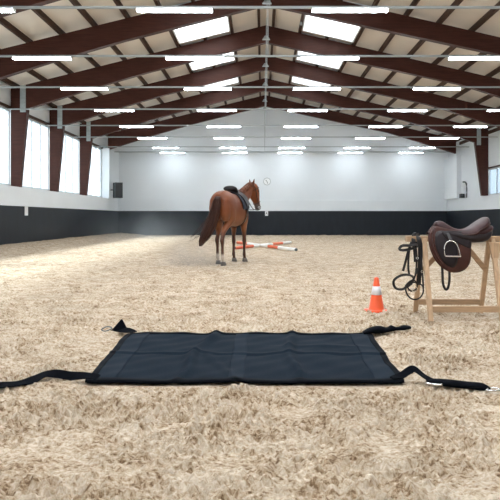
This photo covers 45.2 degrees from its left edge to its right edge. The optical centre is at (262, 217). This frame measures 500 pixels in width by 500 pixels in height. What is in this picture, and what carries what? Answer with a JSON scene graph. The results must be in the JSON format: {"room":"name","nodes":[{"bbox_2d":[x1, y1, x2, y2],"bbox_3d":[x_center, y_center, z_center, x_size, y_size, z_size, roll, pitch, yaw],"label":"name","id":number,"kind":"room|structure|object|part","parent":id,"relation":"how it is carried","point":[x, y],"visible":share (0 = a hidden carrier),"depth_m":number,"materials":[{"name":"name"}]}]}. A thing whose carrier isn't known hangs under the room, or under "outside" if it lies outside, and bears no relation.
{"room":"sports facility","nodes":[
{"label":"sports facility","id":0,"kind":"room"},
{"bbox_2d":[0,81,117,210],"bbox_3d":[-9.790,-1.919,16.750,0.620,6.678,45.500,0,0,0],"label":"wall","id":1,"kind":"structure","parent":0,"point":[9,195],"depth_m":27.24,"materials":[{"name":"white paint"}]},
{"bbox_2d":[0,0,60,17],"bbox_3d":[1.175,-4.395,15.186,22.130,6.370,0.248,0,0,0],"label":"frame","id":2,"kind":"object","parent":1,"relation":"attached to","point":[2,2],"visible":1,"depth_m":15.09,"materials":[{"name":"metal"}]},
{"bbox_2d":[0,102,102,148],"bbox_3d":[-9.890,-4.315,15.550,0.120,0.110,43.100,0,0,0],"label":"trim","id":3,"kind":"structure","parent":1,"relation":"attached to","point":[1,103],"depth_m":26.84,"materials":[{"name":"brown wood"}]},
{"bbox_2d":[0,78,107,136],"bbox_3d":[-9.740,-5.223,16.750,0.100,0.172,45.500,0,0,0],"label":"trim","id":4,"kind":"structure","parent":1,"relation":"attached to","point":[6,80],"depth_m":23.46,"materials":[{"name":"brown wood"}]},
{"bbox_2d":[0,205,117,244],"bbox_3d":[-9.465,0.480,16.680,0.030,1.880,45.360,0,0,0],"label":"baseboard","id":5,"kind":"structure","parent":1,"relation":"attached to","point":[41,223],"depth_m":26.77,"materials":[{"name":"black"}]},
{"bbox_2d":[102,148,118,199],"bbox_3d":[-9.660,-2.755,38.225,0.480,3.090,2.550,0,0,0],"label":"trim","id":6,"kind":"structure","parent":1,"relation":"attached to","point":[110,159],"depth_m":36.99,"materials":[{"name":"white paint"}]},
{"bbox_2d":[110,182,122,197],"bbox_3d":[-9.089,-1.720,37.242,0.705,0.960,0.531,0,0,-34],"label":"loudspeaker","id":7,"kind":"object","parent":1,"relation":"attached to","point":[117,189],"visible":1,"depth_m":37.09,"materials":[{"name":"grey plastic"}]},
{"bbox_2d":[116,183,121,196],"bbox_3d":[-8.863,-1.720,37.093,0.420,0.860,0.030,0,0,-34],"label":"grille","id":8,"kind":"object","parent":7,"relation":"attached to","point":[118,185],"depth_m":37.08,"materials":[{"name":"black plastic"}]},
{"bbox_2d":[0,36,499,185],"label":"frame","id":9,"kind":"structure","parent":1,"relation":"in","point":[1,107],"depth_m":23.18,"materials":[{"name":"white metal"}]},
{"bbox_2d":[197,109,236,111],"bbox_3d":[-1.750,-4.155,23.200,1.526,0.066,0.140,0,0,0],"label":"tube light","id":10,"kind":"object","parent":9,"relation":"attached to","point":[198,110],"visible":1,"depth_m":23.14,"materials":[{"name":"white plastic"}]},
{"bbox_3d":[1.175,-5.964,23.200,22.130,3.552,0.100,0,0,0],"label":"light rail","id":11,"kind":"part","parent":9,"relation":"part of","materials":[{"name":"grey metal"}]},
{"bbox_3d":[1.175,-4.210,23.200,22.130,0.045,0.045,0,0,0],"label":"rail","id":12,"kind":"part","parent":9,"relation":"part of","materials":[{"name":"grey metal"}]},
{"bbox_2d":[288,109,326,111],"bbox_3d":[1.750,-4.155,23.200,1.526,0.066,0.140,0,0,0],"label":"tube light","id":13,"kind":"object","parent":9,"relation":"attached to","point":[289,110],"visible":1,"depth_m":23.14,"materials":[{"name":"white plastic"}]},
{"bbox_2d":[0,0,499,79],"bbox_3d":[1.175,-4.395,19.486,22.130,6.370,0.248,0,0,0],"label":"frame","id":14,"kind":"object","parent":1,"relation":"attached to","point":[87,40],"visible":0.86,"depth_m":19.39,"materials":[{"name":"metal"}]},
{"bbox_2d":[10,48,499,190],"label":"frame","id":15,"kind":"structure","parent":1,"relation":"in","point":[30,119],"depth_m":27.28,"materials":[{"name":"white metal"}]},
{"bbox_2d":[119,126,153,127],"bbox_3d":[-5.720,-4.155,27.300,1.526,0.066,0.140,0,0,0],"label":"tube light","id":16,"kind":"object","parent":15,"relation":"attached to","point":[119,126],"visible":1,"depth_m":27.25,"materials":[{"name":"white plastic"}]},
{"bbox_2d":[207,126,240,127],"bbox_3d":[-1.750,-4.155,27.300,1.526,0.066,0.140,0,0,0],"label":"tube light","id":17,"kind":"object","parent":15,"relation":"attached to","point":[207,126],"visible":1,"depth_m":27.25,"materials":[{"name":"white plastic"}]},
{"bbox_3d":[0.150,-5.985,27.300,0.017,3.510,0.017,0,0,0],"label":"hanger rod","id":18,"kind":"part","parent":15,"relation":"part of","materials":[{"name":"grey metal"}]},
{"bbox_3d":[1.175,-5.964,27.300,22.130,3.552,0.100,0,0,0],"label":"light rail","id":19,"kind":"part","parent":15,"relation":"part of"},
{"bbox_3d":[1.175,-4.210,27.300,22.130,0.045,0.045,0,0,0],"label":"rail","id":20,"kind":"part","parent":15,"relation":"part of","materials":[{"name":"grey metal"}]},
{"bbox_2d":[284,126,317,126],"bbox_3d":[1.750,-4.155,27.300,1.526,0.066,0.140,0,0,0],"label":"tube light","id":21,"kind":"object","parent":15,"relation":"attached to","point":[284,126],"visible":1,"depth_m":27.25,"materials":[{"name":"white plastic"}]},
{"bbox_2d":[368,126,401,127],"bbox_3d":[5.600,-4.155,27.300,1.526,0.066,0.140,0,0,0],"label":"tube light","id":22,"kind":"object","parent":15,"relation":"attached to","point":[368,126],"visible":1,"depth_m":27.25,"materials":[{"name":"white plastic"}]},
{"bbox_2d":[453,126,486,127],"bbox_3d":[9.450,-4.155,27.300,1.526,0.066,0.140,0,0,0],"label":"tube light","id":23,"kind":"object","parent":15,"relation":"attached to","point":[453,126],"visible":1,"depth_m":27.25,"materials":[{"name":"white plastic"}]},
{"bbox_2d":[11,25,499,186],"bbox_3d":[1.175,-4.395,23.686,22.130,6.370,0.248,0,0,0],"label":"frame","id":24,"kind":"object","parent":1,"relation":"attached to","point":[116,72],"visible":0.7,"depth_m":23.59,"materials":[{"name":"metal"}]},
{"bbox_2d":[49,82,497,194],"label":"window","id":25,"kind":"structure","parent":1,"relation":"in","point":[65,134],"depth_m":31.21,"materials":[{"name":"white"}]},
{"bbox_2d":[137,137,166,138],"bbox_3d":[-5.720,-4.155,31.200,1.526,0.066,0.140,0,0,0],"label":"tube light","id":26,"kind":"object","parent":25,"relation":"attached to","point":[137,137],"visible":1,"depth_m":31.13,"materials":[{"name":"white plastic"}]},
{"bbox_2d":[214,137,242,138],"bbox_3d":[-1.750,-4.155,31.200,1.526,0.066,0.140,0,0,0],"label":"tube light","id":27,"kind":"object","parent":25,"relation":"attached to","point":[214,137],"visible":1,"depth_m":31.14,"materials":[{"name":"white plastic"}]},
{"bbox_3d":[1.175,-5.964,31.200,22.130,3.552,0.100,0,0,0],"label":"light rail","id":28,"kind":"part","parent":25,"relation":"part of","materials":[{"name":"white"}]},
{"bbox_3d":[1.175,-4.210,31.200,22.130,0.045,0.045,0,0,0],"label":"rail","id":29,"kind":"part","parent":25,"relation":"part of","materials":[{"name":"grey metal"}]},
{"bbox_2d":[281,137,310,138],"bbox_3d":[1.750,-4.155,31.200,1.526,0.066,0.140,0,0,0],"label":"tube light","id":30,"kind":"object","parent":25,"relation":"attached to","point":[281,137],"visible":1,"depth_m":31.13,"materials":[{"name":"white plastic"}]},
{"bbox_2d":[355,137,384,138],"bbox_3d":[5.600,-4.155,31.200,1.526,0.066,0.140,0,0,0],"label":"tube light","id":31,"kind":"object","parent":25,"relation":"attached to","point":[355,137],"visible":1,"depth_m":31.14,"materials":[{"name":"white plastic"}]},
{"bbox_2d":[429,137,458,138],"bbox_3d":[9.450,-4.155,31.200,1.526,0.066,0.140,0,0,0],"label":"tube light","id":32,"kind":"object","parent":25,"relation":"attached to","point":[429,137],"visible":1,"depth_m":31.15,"materials":[{"name":"white plastic"}]},
{"bbox_2d":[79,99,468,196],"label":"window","id":33,"kind":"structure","parent":1,"relation":"in","point":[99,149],"depth_m":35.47,"materials":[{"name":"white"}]},
{"bbox_3d":[1.175,-5.964,35.500,22.130,3.552,0.100,0,0,0],"label":"light rail","id":34,"kind":"part","parent":33,"relation":"part of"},
{"bbox_3d":[1.175,-4.210,35.500,22.130,0.045,0.045,0,0,0],"label":"rail","id":35,"kind":"part","parent":33,"relation":"part of","materials":[{"name":"grey metal"}]},
{"bbox_2d":[50,57,499,191],"bbox_3d":[1.175,-4.395,27.986,22.130,6.370,0.248,0,0,0],"label":"frame","id":36,"kind":"object","parent":1,"relation":"attached to","point":[132,96],"visible":0.8,"depth_m":27.89,"materials":[{"name":"metal"}]},
{"bbox_2d":[108,95,455,153],"bbox_3d":[1.215,-5.777,37.100,21.470,3.605,0.220,0,0,0],"label":"frame","id":37,"kind":"object","parent":1,"relation":"attached to","point":[272,102],"visible":0.89,"depth_m":36.99,"materials":[{"name":"brown wood"}]},
{"bbox_2d":[80,78,487,195],"bbox_3d":[1.175,-4.395,32.586,22.130,6.370,0.248,0,0,0],"label":"frame","id":38,"kind":"object","parent":1,"relation":"attached to","point":[137,117],"visible":0.97,"depth_m":32.49,"materials":[{"name":"metal"}]},
{"bbox_2d":[94,109,133,111],"bbox_3d":[-5.720,-4.155,23.200,1.526,0.066,0.140,0,0,0],"label":"tube light","id":39,"kind":"object","parent":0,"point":[96,110],"visible":1,"depth_m":23.14,"materials":[{"name":"white plastic"}]},
{"bbox_2d":[0,0,265,130],"bbox_3d":[-5.125,-6.482,16.850,10.550,2.696,45.700,0,0,0],"label":"ceiling","id":40,"kind":"structure","parent":0,"point":[27,22],"depth_m":22.78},
{"bbox_2d":[0,17,140,124],"bbox_3d":[-7.600,-5.752,16.750,0.100,0.172,45.500,0,0,0],"label":"purlin","id":41,"kind":"structure","parent":40,"relation":"attached to","point":[3,22],"depth_m":19.04,"materials":[{"name":"brown wood"}]},
{"bbox_2d":[27,70,124,129],"bbox_3d":[-8.670,-5.488,16.750,0.100,0.172,45.500,0,0,0],"label":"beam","id":42,"kind":"structure","parent":40,"relation":"attached to","point":[35,74],"depth_m":23.42,"materials":[{"name":"brown wood"}]},
{"bbox_2d":[113,0,192,112],"bbox_3d":[-4.390,-6.545,16.750,0.100,0.172,45.500,0,0,0],"label":"purlin","id":43,"kind":"structure","parent":40,"relation":"attached to","point":[124,12],"depth_m":22.34,"materials":[{"name":"brown wood"}]},
{"bbox_2d":[153,0,209,107],"bbox_3d":[-3.320,-6.809,16.750,0.100,0.172,45.500,0,0,0],"label":"purlin","id":44,"kind":"structure","parent":40,"relation":"attached to","point":[157,2],"depth_m":22.86,"materials":[{"name":"brown wood"}]},
{"bbox_2d":[172,0,229,43],"bbox_3d":[-2.230,-7.172,21.465,2.100,0.854,3.670,0,0,0],"label":"skylight","id":45,"kind":"object","parent":40,"relation":"attached to","point":[218,26],"visible":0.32,"depth_m":23.20,"materials":[{"name":"white glass"}]},
{"bbox_3d":[-2.230,-7.330,21.465,2.100,0.534,3.670,0,0,0],"label":"pane","id":46,"kind":"part","parent":45,"relation":"part of","materials":[{"name":"white glass"}]},
{"bbox_2d":[181,33,234,70],"bbox_3d":[-2.230,-7.172,25.725,2.100,0.854,3.650,0,0,0],"label":"skylight","id":47,"kind":"object","parent":40,"relation":"attached to","point":[200,64],"visible":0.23,"depth_m":27.45,"materials":[{"name":"white glass"}]},
{"bbox_2d":[194,61,238,90],"bbox_3d":[-2.230,-7.172,30.125,2.100,0.854,3.850,0,0,0],"label":"skylight","id":48,"kind":"object","parent":40,"relation":"attached to","point":[235,80],"visible":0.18,"depth_m":31.95,"materials":[{"name":"white glass"}]},
{"bbox_2d":[228,16,243,100],"bbox_3d":[-1.180,-7.338,16.750,0.100,0.172,45.500,0,0,0],"label":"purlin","id":49,"kind":"structure","parent":40,"relation":"attached to","point":[229,17],"depth_m":23.45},
{"bbox_2d":[257,9,260,95],"bbox_3d":[-0.130,-7.597,16.750,0.100,0.172,45.500,0,0,0],"label":"trim","id":50,"kind":"structure","parent":40,"relation":"attached to","point":[258,10],"depth_m":26.36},
{"bbox_2d":[0,233,499,499],"bbox_3d":[1.435,1.055,16.775,21.771,0.267,45.550,0,0,0],"label":"floor","id":51,"kind":"structure","parent":0,"point":[61,439],"depth_m":3.86,"materials":[{"name":"beige sand"}]},
{"bbox_2d":[190,179,260,265],"bbox_3d":[-0.693,0.043,15.023,0.817,2.165,2.707,0,0,31],"label":"chestnut horse","id":52,"kind":"object","parent":51,"relation":"on","point":[226,207],"visible":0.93,"depth_m":14.27},
{"bbox_2d":[223,186,249,227],"bbox_3d":[-0.705,-0.279,15.130,0.721,1.044,0.719,0,0,18],"label":"saddle","id":53,"kind":"object","parent":52,"relation":"on","point":[234,189],"visible":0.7,"depth_m":15.03,"materials":[{"name":"leather"}]},
{"bbox_3d":[-0.732,-0.715,15.072,0.360,0.172,0.590,0,0,17],"label":"seat","id":54,"kind":"part","parent":53,"relation":"part of","materials":[{"name":"black leather"}]},
{"bbox_2d":[230,192,249,209],"bbox_3d":[-0.698,-0.435,15.181,0.684,0.472,0.700,0,0,18],"label":"saddle cloth","id":55,"kind":"object","parent":52,"relation":"on","point":[238,195],"visible":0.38,"depth_m":14.90,"materials":[{"name":"grey fabric"}]},
{"bbox_2d":[241,187,259,209],"bbox_3d":[-0.462,-0.527,15.820,0.473,0.635,1.030,0,0,29],"label":"bridle","id":56,"kind":"object","parent":52,"relation":"on","point":[258,187],"visible":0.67,"depth_m":16.02,"materials":[{"name":"black leather"}]},
{"bbox_2d":[0,319,499,391],"bbox_3d":[-0.218,1.054,4.833,3.460,0.143,2.163,0,0,0],"label":"mat","id":57,"kind":"object","parent":51,"relation":"on","point":[216,356],"visible":1,"depth_m":4.60,"materials":[{"name":"black fabric"}]},
{"bbox_2d":[235,241,291,248],"bbox_3d":[0.125,1.050,23.500,0.110,0.110,5.524,0,0,24],"label":"pole","id":58,"kind":"object","parent":51,"relation":"on","point":[285,242],"visible":0.77,"depth_m":22.87,"materials":[{"name":"orange paint"}]},
{"bbox_2d":[236,241,297,250],"bbox_3d":[0.020,1.042,22.650,0.110,0.115,6.358,0,0,-20],"label":"pole","id":59,"kind":"object","parent":51,"relation":"on","point":[237,242],"visible":0.98,"depth_m":21.55,"materials":[{"name":"orange paint"}]},
{"bbox_2d":[364,277,386,312],"bbox_3d":[1.370,0.918,7.200,0.248,0.412,0.248,0,0,-14],"label":"traffic cone","id":60,"kind":"object","parent":51,"relation":"on","point":[376,305],"visible":0.88,"depth_m":7.15,"materials":[{"name":"orange plastic"}]},
{"bbox_2d":[405,236,499,321],"bbox_3d":[2.245,0.681,6.790,1.230,0.951,0.696,0,0,0],"label":"trestle","id":61,"kind":"object","parent":51,"relation":"on","point":[492,248],"visible":0.8,"depth_m":6.68,"materials":[{"name":"brown wood"}]},
{"bbox_2d":[392,232,423,299],"bbox_3d":[1.668,0.533,6.644,0.201,0.740,0.539,0,0,44],"label":"bridle","id":62,"kind":"object","parent":61,"relation":"hanging from","point":[413,245],"visible":0.98,"depth_m":6.66,"materials":[{"name":"black leather"}]},
{"bbox_3d":[1.817,0.677,6.982,0.057,0.893,0.311,0,0,0],"label":"leg","id":63,"kind":"part","parent":61,"relation":"part of","materials":[{"name":"brown wood"}]},
{"bbox_3d":[1.817,0.675,6.607,0.057,0.890,0.330,0,0,0],"label":"leg","id":64,"kind":"part","parent":61,"relation":"part of","materials":[{"name":"brown wood"}]},
{"bbox_3d":[2.245,0.236,6.800,1.230,0.062,0.100,0,0,0],"label":"rail","id":65,"kind":"part","parent":61,"relation":"part of","materials":[{"name":"brown wood"}]},
{"bbox_2d":[426,217,492,290],"bbox_3d":[2.209,0.395,6.766,0.737,0.815,0.452,0,0,0],"label":"saddle","id":66,"kind":"object","parent":61,"relation":"on","point":[450,247],"visible":1,"depth_m":6.63,"materials":[{"name":"leather"}]},
{"bbox_3d":[2.040,0.342,6.644,0.253,0.406,0.080,0,0,0],"label":"dark knee panel","id":67,"kind":"part","parent":66,"relation":"part of","materials":[{"name":"brown leather"}]},
{"bbox_3d":[2.252,0.093,6.800,0.613,0.210,0.382,0,0,0],"label":"seat","id":68,"kind":"part","parent":66,"relation":"part of","materials":[{"name":"leather"}]},
{"bbox_3d":[2.281,0.197,6.694,0.562,0.154,0.166,0,0,0],"label":"panel","id":69,"kind":"part","parent":66,"relation":"part of","materials":[{"name":"brown leather"}]},
{"bbox_3d":[2.587,0.693,6.982,0.057,0.926,0.311,0,0,0],"label":"leg","id":70,"kind":"part","parent":61,"relation":"part of","materials":[{"name":"brown wood"}]},
{"bbox_3d":[2.587,0.681,6.607,0.057,0.903,0.330,0,0,0],"label":"leg","id":71,"kind":"part","parent":61,"relation":"part of","materials":[{"name":"brown wood"}]},
{"bbox_2d":[112,107,447,199],"bbox_3d":[1.175,-3.160,39.625,22.550,9.160,0.250,0,0,0],"label":"wall","id":72,"kind":"structure","parent":0,"point":[143,175],"depth_m":39.50,"materials":[{"name":"white paint"}]},
{"bbox_2d":[31,9,158,121],"bbox_3d":[-6.530,-6.016,16.750,0.100,0.172,45.500,0,0,0],"label":"trim","id":73,"kind":"structure","parent":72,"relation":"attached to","point":[39,12],"depth_m":18.98,"materials":[{"name":"brown wood"}]},
{"bbox_2d":[69,0,175,117],"bbox_3d":[-5.460,-6.280,16.750,0.100,0.172,45.500,0,0,0],"label":"trim","id":74,"kind":"structure","parent":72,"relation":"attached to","point":[83,12],"depth_m":19.34,"materials":[{"name":"brown wood"}]},
{"bbox_2d":[191,0,226,104],"bbox_3d":[-2.250,-7.073,16.750,0.100,0.172,45.500,0,0,0],"label":"trim","id":75,"kind":"structure","parent":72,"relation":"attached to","point":[205,38],"depth_m":27.65,"materials":[{"name":"brown wood"}]},
{"bbox_2d":[263,178,270,184],"bbox_3d":[0.310,-2.400,39.465,0.490,0.490,0.070,0,0,0],"label":"wall clock","id":76,"kind":"object","parent":72,"relation":"attached to","point":[266,181],"visible":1,"depth_m":39.46,"materials":[{"name":"grey"}]},
{"bbox_2d":[118,200,446,210],"bbox_3d":[1.335,0.120,39.450,21.570,2.600,0.100,0,0,0],"label":"trim","id":77,"kind":"structure","parent":72,"relation":"attached to","point":[123,205],"depth_m":39.40,"materials":[{"name":"white paint"}]},
{"bbox_2d":[118,211,446,234],"bbox_3d":[1.335,0.480,39.380,21.570,1.880,0.040,0,0,0],"label":"kickboard","id":78,"kind":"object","parent":72,"relation":"attached to","point":[132,222],"depth_m":39.36,"materials":[{"name":"black wood"}]},
{"bbox_2d":[302,0,342,103],"bbox_3d":[2.550,-7.111,16.750,0.100,0.172,45.500,0,0,0],"label":"trim","id":79,"kind":"structure","parent":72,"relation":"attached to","point":[326,37],"depth_m":27.68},
{"bbox_2d":[319,0,379,107],"bbox_3d":[3.620,-6.864,16.750,0.100,0.172,45.500,0,0,0],"label":"trim","id":80,"kind":"structure","parent":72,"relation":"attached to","point":[375,3],"depth_m":22.98,"materials":[{"name":"brown wood"}]},
{"bbox_2d":[336,0,419,111],"bbox_3d":[4.690,-6.617,16.750,0.100,0.172,45.500,0,0,0],"label":"trim","id":81,"kind":"structure","parent":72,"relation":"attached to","point":[414,2],"depth_m":22.59,"materials":[{"name":"brown wood"}]},
{"bbox_2d":[353,0,462,115],"bbox_3d":[5.760,-6.370,16.750,0.100,0.172,45.500,0,0,0],"label":"trim","id":82,"kind":"structure","parent":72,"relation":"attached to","point":[446,14],"depth_m":21.86,"materials":[{"name":"brown wood"}]},
{"bbox_2d":[266,0,499,136],"bbox_3d":[6.450,-6.330,16.850,12.600,3.001,45.700,0,0,0],"label":"ceiling","id":83,"kind":"structure","parent":0,"point":[371,39],"depth_m":23.59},
{"bbox_2d":[0,0,499,8],"bbox_3d":[1.175,-5.964,12.000,22.130,3.552,0.100,0,0,0],"label":"rail","id":84,"kind":"object","parent":83,"relation":"attached to","point":[269,6],"visible":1,"depth_m":11.98,"materials":[{"name":"grey metal"}]},
{"bbox_2d":[0,7,15,12],"bbox_3d":[-5.720,-4.155,12.000,1.526,0.066,0.140,0,0,0],"label":"tube light","id":85,"kind":"object","parent":84,"relation":"attached to","point":[2,9],"visible":1,"depth_m":11.94,"materials":[{"name":"white plastic"}]},
{"bbox_2d":[136,7,212,12],"bbox_3d":[-1.750,-4.155,12.000,1.526,0.066,0.140,0,0,0],"label":"tube light","id":86,"kind":"object","parent":84,"relation":"attached to","point":[138,9],"visible":1,"depth_m":11.94,"materials":[{"name":"white plastic"}]},
{"bbox_3d":[1.175,-4.210,12.000,22.130,0.045,0.045,0,0,0],"label":"rail","id":87,"kind":"part","parent":84,"relation":"part of","materials":[{"name":"grey metal"}]},
{"bbox_2d":[311,7,388,12],"bbox_3d":[1.750,-4.155,12.000,1.526,0.066,0.140,0,0,0],"label":"tube light","id":88,"kind":"object","parent":84,"relation":"attached to","point":[314,9],"visible":1,"depth_m":11.94,"materials":[{"name":"white plastic"}]},
{"bbox_2d":[0,0,499,87],"bbox_3d":[1.175,-5.964,19.300,22.130,3.552,0.100,0,0,0],"label":"rail","id":89,"kind":"object","parent":83,"relation":"attached to","point":[264,1],"visible":0.91,"depth_m":19.28,"materials":[{"name":"grey metal"}]},
{"bbox_2d":[60,87,108,89],"bbox_3d":[-5.720,-4.155,19.300,1.526,0.066,0.140,0,0,0],"label":"tube light","id":90,"kind":"object","parent":89,"relation":"attached to","point":[61,88],"visible":1,"depth_m":19.24,"materials":[{"name":"white plastic"}]},
{"bbox_2d":[184,87,231,89],"bbox_3d":[-1.750,-4.155,19.300,1.526,0.066,0.140,0,0,0],"label":"tube light","id":91,"kind":"object","parent":89,"relation":"attached to","point":[185,88],"visible":1,"depth_m":19.24,"materials":[{"name":"white plastic"}]},
{"bbox_3d":[1.175,-4.210,19.300,22.130,0.045,0.045,0,0,0],"label":"rail","id":92,"kind":"part","parent":89,"relation":"part of","materials":[{"name":"grey metal"}]},
{"bbox_2d":[293,87,340,89],"bbox_3d":[1.750,-4.155,19.300,1.526,0.066,0.140,0,0,0],"label":"tube light","id":93,"kind":"object","parent":89,"relation":"attached to","point":[294,88],"visible":1,"depth_m":19.24,"materials":[{"name":"white plastic"}]},
{"bbox_2d":[412,87,460,89],"bbox_3d":[5.600,-4.155,19.300,1.526,0.066,0.140,0,0,0],"label":"tube light","id":94,"kind":"object","parent":89,"relation":"attached to","point":[413,88],"visible":1,"depth_m":19.24,"materials":[{"name":"white plastic"}]},
{"bbox_2d":[0,55,499,56],"bbox_3d":[1.175,-5.964,15.600,22.130,3.552,0.100,0,0,0],"label":"rail","id":95,"kind":"object","parent":83,"relation":"attached to","point":[0,55],"visible":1,"depth_m":15.58,"materials":[{"name":"grey metal"}]},
{"bbox_2d":[12,56,71,59],"bbox_3d":[-5.720,-4.155,15.600,1.526,0.066,0.140,0,0,0],"label":"tube light","id":96,"kind":"object","parent":95,"relation":"attached to","point":[13,57],"visible":1,"depth_m":15.54,"materials":[{"name":"white plastic"}]},
{"bbox_2d":[165,56,223,59],"bbox_3d":[-1.750,-4.155,15.600,1.526,0.066,0.140,0,0,0],"label":"tube light","id":97,"kind":"object","parent":95,"relation":"attached to","point":[166,57],"visible":1,"depth_m":15.54,"materials":[{"name":"white plastic"}]},
{"bbox_2d":[300,56,358,59],"bbox_3d":[1.750,-4.155,15.600,1.526,0.066,0.140,0,0,0],"label":"tube light","id":98,"kind":"object","parent":95,"relation":"attached to","point":[301,57],"visible":1,"depth_m":15.54,"materials":[{"name":"white plastic"}]},
{"bbox_2d":[448,56,499,59],"bbox_3d":[5.600,-4.155,15.600,1.526,0.066,0.140,0,0,0],"label":"tube light","id":99,"kind":"object","parent":95,"relation":"attached to","point":[449,57],"visible":1,"depth_m":15.54,"materials":[{"name":"white plastic"}]},
{"bbox_2d":[268,9,275,95],"bbox_3d":[0.430,-7.601,16.750,0.100,0.172,45.500,0,0,0],"label":"trim","id":100,"kind":"structure","parent":83,"relation":"attached to","point":[274,10],"depth_m":23.42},
{"bbox_2d":[114,107,446,151],"bbox_3d":[1.175,-5.964,38.200,22.130,3.552,0.100,0,0,0],"label":"rail","id":101,"kind":"object","parent":83,"relation":"attached to","point":[264,107],"visible":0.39,"depth_m":38.18,"materials":[{"name":"grey metal"}]},
{"bbox_3d":[1.175,-4.210,38.200,22.130,0.045,0.045,0,0,0],"label":"rail","id":102,"kind":"part","parent":101,"relation":"part of","materials":[{"name":"grey metal"}]},
{"bbox_2d":[285,14,304,99],"bbox_3d":[1.480,-7.359,16.750,0.100,0.172,45.500,0,0,0],"label":"trim","id":103,"kind":"structure","parent":83,"relation":"attached to","point":[302,15],"depth_m":23.70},
{"bbox_2d":[291,61,336,85],"bbox_3d":[2.530,-7.210,30.125,2.100,0.822,3.850,0,0,0],"label":"skylight","id":104,"kind":"object","parent":83,"relation":"attached to","point":[294,79],"visible":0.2,"depth_m":31.95,"materials":[{"name":"white glass"}]},
{"bbox_2d":[296,32,350,68],"bbox_3d":[2.530,-7.210,25.725,2.100,0.822,3.650,0,0,0],"label":"skylight","id":105,"kind":"object","parent":83,"relation":"attached to","point":[336,64],"visible":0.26,"depth_m":27.45,"materials":[{"name":"white glass"}]},
{"bbox_3d":[2.530,-7.368,25.725,2.100,0.500,3.650,0,0,0],"label":"pane","id":106,"kind":"part","parent":105,"relation":"part of","materials":[{"name":"white glass"}]},
{"bbox_2d":[302,0,367,41],"bbox_3d":[2.530,-7.210,21.465,2.100,0.822,3.670,0,0,0],"label":"skylight","id":107,"kind":"object","parent":83,"relation":"attached to","point":[342,31],"visible":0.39,"depth_m":23.13,"materials":[{"name":"white glass"}]},
{"bbox_3d":[2.530,-7.368,21.465,2.100,0.500,3.670,0,0,0],"label":"pane","id":108,"kind":"part","parent":107,"relation":"part of","materials":[{"name":"white glass"}]},
{"bbox_2d":[371,1,499,119],"bbox_3d":[6.830,-6.123,16.750,0.100,0.172,45.500,0,0,0],"label":"trim","id":109,"kind":"structure","parent":83,"relation":"attached to","point":[491,12],"depth_m":21.50,"materials":[{"name":"brown wood"}]},
{"bbox_2d":[388,53,486,123],"bbox_3d":[7.900,-5.875,16.750,0.100,0.172,45.500,0,0,0],"label":"trim","id":110,"kind":"structure","parent":83,"relation":"attached to","point":[468,64],"depth_m":24.86,"materials":[{"name":"brown wood"}]},
{"bbox_2d":[405,66,499,127],"bbox_3d":[8.970,-5.628,16.750,0.100,0.172,45.500,0,0,0],"label":"trim","id":111,"kind":"structure","parent":83,"relation":"attached to","point":[497,70],"depth_m":26.73,"materials":[{"name":"brown wood"}]},
{"bbox_2d":[422,95,493,131],"bbox_3d":[10.040,-5.381,16.750,0.100,0.172,45.500,0,0,0],"label":"trim","id":112,"kind":"structure","parent":83,"relation":"attached to","point":[486,97],"depth_m":27.98,"materials":[{"name":"brown wood"}]},
{"bbox_2d":[439,106,499,135],"bbox_3d":[11.110,-5.134,16.750,0.100,0.172,45.500,0,0,0],"label":"trim","id":113,"kind":"structure","parent":83,"relation":"attached to","point":[471,120],"depth_m":32.18,"materials":[{"name":"brown wood"}]},
{"bbox_2d":[387,109,426,111],"bbox_3d":[5.600,-4.155,23.200,1.526,0.066,0.140,0,0,0],"label":"tube light","id":114,"kind":"object","parent":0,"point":[388,110],"visible":1,"depth_m":23.14,"materials":[{"name":"white plastic"}]},
{"bbox_2d":[447,126,499,210],"bbox_3d":[12.300,-1.812,16.750,0.300,6.465,45.500,0,0,0],"label":"wall","id":115,"kind":"structure","parent":0,"point":[474,200],"depth_m":34.80,"materials":[{"name":"white paint"}]},
{"bbox_2d":[444,155,460,199],"bbox_3d":[12.115,-2.545,38.225,0.270,2.670,2.550,0,0,0],"label":"trim","id":116,"kind":"structure","parent":115,"relation":"attached to","point":[452,165],"depth_m":37.79,"materials":[{"name":"white paint"}]},
{"bbox_2d":[447,209,499,235],"bbox_3d":[12.135,0.480,16.680,0.030,1.880,45.360,0,0,0],"label":"baseboard","id":117,"kind":"structure","parent":115,"relation":"attached to","point":[461,219],"depth_m":34.76,"materials":[{"name":"black"}]},
{"bbox_2d":[456,126,494,141],"bbox_3d":[12.180,-4.887,16.750,0.100,0.172,45.500,0,0,0],"label":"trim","id":118,"kind":"structure","parent":115,"relation":"attached to","point":[488,127],"depth_m":32.47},
{"bbox_2d":[459,127,499,144],"bbox_3d":[12.240,-4.610,15.550,0.120,0.170,43.100,0,0,0],"label":"trim","id":119,"kind":"structure","parent":115,"relation":"attached to","point":[497,128],"depth_m":32.15,"materials":[{"name":"brown wood"}]},
{"bbox_2d":[489,166,499,194],"bbox_3d":[12.290,-1.935,30.300,0.090,1.450,4.360,0,0,0],"label":"window","id":120,"kind":"structure","parent":115,"relation":"in","point":[496,168],"depth_m":31.50,"materials":[{"name":"white"}]},
{"bbox_2d":[486,109,499,111],"bbox_3d":[9.450,-4.155,23.200,1.526,0.066,0.140,0,0,0],"label":"tube light","id":121,"kind":"object","parent":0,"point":[487,110],"visible":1,"depth_m":23.14,"materials":[{"name":"white plastic"}]},
{"bbox_3d":[0.000,1.445,55.000,180.000,0.050,170.000,0,0,0],"label":"ground","id":122,"kind":"structure","parent":0,"visible":0},
{"bbox_2d":[0,151,74,192],"bbox_3d":[-37.204,-5.121,61.518,10.225,12.482,112.051,0,0,0],"label":"tree line","id":123,"kind":"object","parent":122,"relation":"on","point":[35,162],"visible":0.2,"depth_m":92.76,"materials":[{"name":"white"}]}
]}

